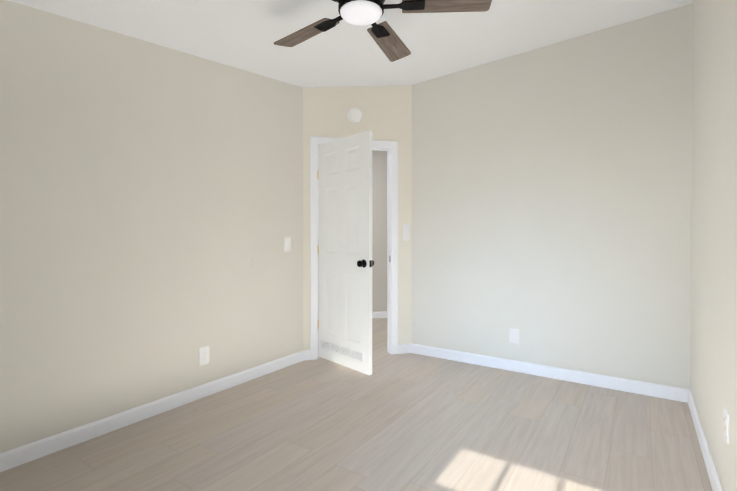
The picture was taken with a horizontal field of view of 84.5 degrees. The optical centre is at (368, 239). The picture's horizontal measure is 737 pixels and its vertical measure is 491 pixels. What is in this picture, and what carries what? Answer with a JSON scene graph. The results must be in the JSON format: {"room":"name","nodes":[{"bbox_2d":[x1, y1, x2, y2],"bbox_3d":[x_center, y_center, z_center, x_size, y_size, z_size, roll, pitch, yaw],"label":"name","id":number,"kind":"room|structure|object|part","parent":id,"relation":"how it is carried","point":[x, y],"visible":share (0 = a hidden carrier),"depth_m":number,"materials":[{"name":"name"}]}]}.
{"room":"empty bedroom","nodes":[
{"label":"empty bedroom","id":0,"kind":"room"},
{"bbox_2d":[0,0,302,452],"bbox_3d":[-1.602,-0.391,2.376,0.100,3.050,3.536,0,1,34],"label":"wall","id":1,"kind":"structure","parent":0,"point":[151,200],"depth_m":2.50,"materials":[{"name":"beige paint"}]},
{"bbox_2d":[0,351,303,471],"bbox_3d":[-1.545,1.090,2.374,0.012,0.088,3.376,0,1,34],"label":"baseboard","id":2,"kind":"structure","parent":1,"relation":"attached to","point":[18,456],"depth_m":2.48,"materials":[{"name":"white paint"}]},
{"bbox_2d":[199,346,208,364],"bbox_3d":[-1.180,0.834,2.919,0.008,0.125,0.078,0,1,34],"label":"electrical outlet","id":3,"kind":"object","parent":1,"relation":"attached to","point":[203,355],"visible":1,"depth_m":2.91,"materials":[{"name":"white plastic"}]},
{"bbox_2d":[284,238,290,250],"bbox_3d":[-0.716,0.043,3.600,0.013,0.120,0.078,0,1,34],"label":"light switch","id":4,"kind":"object","parent":1,"relation":"attached to","point":[287,244],"visible":1,"depth_m":3.59,"materials":[{"name":"white plastic"}]},
{"bbox_2d":[9,0,692,86],"bbox_3d":[-0.744,-1.482,3.696,6.245,1.178,6.800,0,1,34],"label":"ceiling","id":5,"kind":"structure","parent":0,"point":[243,34],"depth_m":2.78,"materials":[{"name":"white paint"}]},
{"bbox_2d":[274,0,491,61],"bbox_3d":[-0.049,-1.238,2.030,1.214,0.298,1.227,0,1,34],"label":"fan","id":6,"kind":"object","parent":5,"relation":"hanging from","point":[389,41],"visible":1,"depth_m":2.02,"materials":[{"name":"brown wood"}]},
{"bbox_3d":[-0.351,-1.154,2.274,0.432,0.008,0.143,0,13,41],"label":"blade","id":7,"kind":"part","parent":6,"relation":"part of","materials":[{"name":"brown wood"}]},
{"bbox_3d":[-0.182,-1.143,2.140,0.231,0.010,0.086,0,1,34],"label":"arm","id":8,"kind":"part","parent":6,"relation":"part of"},
{"bbox_3d":[0.032,-1.143,2.193,0.096,0.010,0.231,0,1,34],"label":"arm","id":9,"kind":"part","parent":6,"relation":"part of"},
{"bbox_3d":[0.125,-1.155,2.385,0.143,0.008,0.432,-13,-4,22],"label":"blade","id":10,"kind":"part","parent":6,"relation":"part of","materials":[{"name":"brown wood"}]},
{"bbox_3d":[0.170,-1.142,1.991,0.220,0.010,0.155,0,1,34],"label":"arm","id":11,"kind":"part","parent":6,"relation":"part of"},
{"bbox_3d":[0.378,-1.151,1.967,0.432,0.008,0.143,0,-11,5],"label":"blade","id":12,"kind":"part","parent":6,"relation":"part of","materials":[{"name":"brown wood"}]},
{"bbox_2d":[0,318,712,490],"bbox_3d":[-0.751,1.162,3.753,6.195,0.080,6.750,0,1,34],"label":"floor","id":13,"kind":"structure","parent":0,"point":[407,422],"depth_m":2.30,"materials":[{"name":"wood"}]},
{"bbox_2d":[303,85,411,350],"bbox_3d":[-0.335,-0.412,4.768,4.400,3.050,1.820,0,1,-13],"label":"wall","id":14,"kind":"structure","parent":0,"point":[386,111],"depth_m":3.97,"materials":[{"name":"beige paint"}]},
{"bbox_2d":[303,350,310,359],"bbox_3d":[-0.575,1.078,3.781,0.068,0.088,0.012,0,1,-13],"label":"baseboard","id":15,"kind":"structure","parent":14,"relation":"attached to","point":[307,354],"depth_m":3.78,"materials":[{"name":"white paint"}]},
{"bbox_2d":[317,131,371,374],"bbox_3d":[-0.238,0.108,3.557,0.053,1.975,0.742,0,1,-42],"label":"door leaf","id":16,"kind":"structure","parent":14,"relation":"in","point":[345,236],"depth_m":3.50,"materials":[{"name":"white paint"}]},
{"bbox_3d":[-0.471,0.091,3.814,0.040,1.492,0.040,0,1,34],"label":"door hinges","id":17,"kind":"part","parent":16,"relation":"part of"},
{"bbox_2d":[320,340,362,361],"bbox_3d":[-0.248,0.971,3.560,0.013,0.070,0.594,0,1,-41],"label":"air vent grille","id":18,"kind":"object","parent":16,"relation":"attached to","point":[343,351],"depth_m":3.54,"materials":[{"name":"white paint"}]},
{"bbox_2d":[357,259,373,267],"bbox_3d":[-0.016,0.196,3.328,0.107,0.068,0.160,0,1,34],"label":"door knob","id":19,"kind":"object","parent":16,"relation":"attached to","point":[362,263],"depth_m":3.29,"materials":[{"name":"black metal"}]},
{"bbox_2d":[318,311,386,318],"bbox_3d":[-0.521,1.062,5.563,4.200,0.088,0.012,0,1,-13],"label":"baseboard","id":20,"kind":"structure","parent":14,"relation":"attached to","point":[383,314],"depth_m":5.72,"materials":[{"name":"white paint"}]},
{"bbox_2d":[310,137,397,359],"bbox_3d":[-0.141,0.081,3.934,0.850,2.078,0.132,0,1,-13],"label":"door frame","id":21,"kind":"structure","parent":14,"relation":"attached to","point":[392,145],"depth_m":3.95,"materials":[{"name":"white paint"}]},
{"bbox_2d":[348,108,361,122],"bbox_3d":[-0.129,-1.181,3.856,0.140,0.140,0.038,0,1,-13],"label":"smoke detector","id":22,"kind":"object","parent":14,"relation":"attached to","point":[354,115],"visible":0.98,"depth_m":3.84,"materials":[{"name":"white plastic"}]},
{"bbox_2d":[398,344,410,353],"bbox_3d":[0.356,1.076,4.004,0.146,0.088,0.012,0,1,-13],"label":"baseboard","id":23,"kind":"structure","parent":14,"relation":"attached to","point":[404,348],"depth_m":4.00,"materials":[{"name":"white paint"}]},
{"bbox_2d":[403,224,408,240],"bbox_3d":[0.373,-0.072,3.995,0.066,0.164,0.018,0,1,-13],"label":"light switch","id":24,"kind":"object","parent":14,"relation":"attached to","point":[405,232],"visible":1,"depth_m":3.99,"materials":[{"name":"white plastic"}]},
{"bbox_2d":[411,3,692,389],"bbox_3d":[1.377,-0.400,3.436,2.323,3.050,0.100,0,1,34],"label":"wall","id":25,"kind":"structure","parent":0,"point":[551,203],"depth_m":3.25,"materials":[{"name":"beige paint"}]},
{"bbox_2d":[510,329,518,342],"bbox_3d":[1.246,0.824,3.470,0.072,0.116,0.008,0,1,34],"label":"outlet","id":26,"kind":"object","parent":25,"relation":"attached to","point":[514,335],"visible":1,"depth_m":3.47,"materials":[{"name":"white plastic"}]},
{"bbox_2d":[411,344,688,402],"bbox_3d":[1.325,1.081,3.417,2.173,0.088,0.012,0,1,34],"label":"baseboard","id":27,"kind":"structure","parent":25,"relation":"attached to","point":[654,390],"depth_m":3.26,"materials":[{"name":"white paint"}]},
{"bbox_2d":[690,0,736,490],"bbox_3d":[1.114,-0.380,1.049,0.100,3.050,4.358,0,1,34],"label":"wall","id":28,"kind":"structure","parent":0,"point":[713,357],"depth_m":1.89,"materials":[{"name":"beige paint"}]},
{"bbox_2d":[688,390,721,490],"bbox_3d":[1.068,1.101,1.093,0.012,0.088,4.158,0,1,34],"label":"baseboard","id":29,"kind":"structure","parent":28,"relation":"attached to","point":[712,473],"depth_m":2.09,"materials":[{"name":"white paint"}]},
{"bbox_2d":[724,409,728,443],"bbox_3d":[1.421,0.740,1.613,0.008,0.116,0.072,0,1,34],"label":"electrical outlet","id":30,"kind":"object","parent":28,"relation":"attached to","point":[726,425],"visible":0.96,"depth_m":1.60,"materials":[{"name":"white plastic"}]}
]}

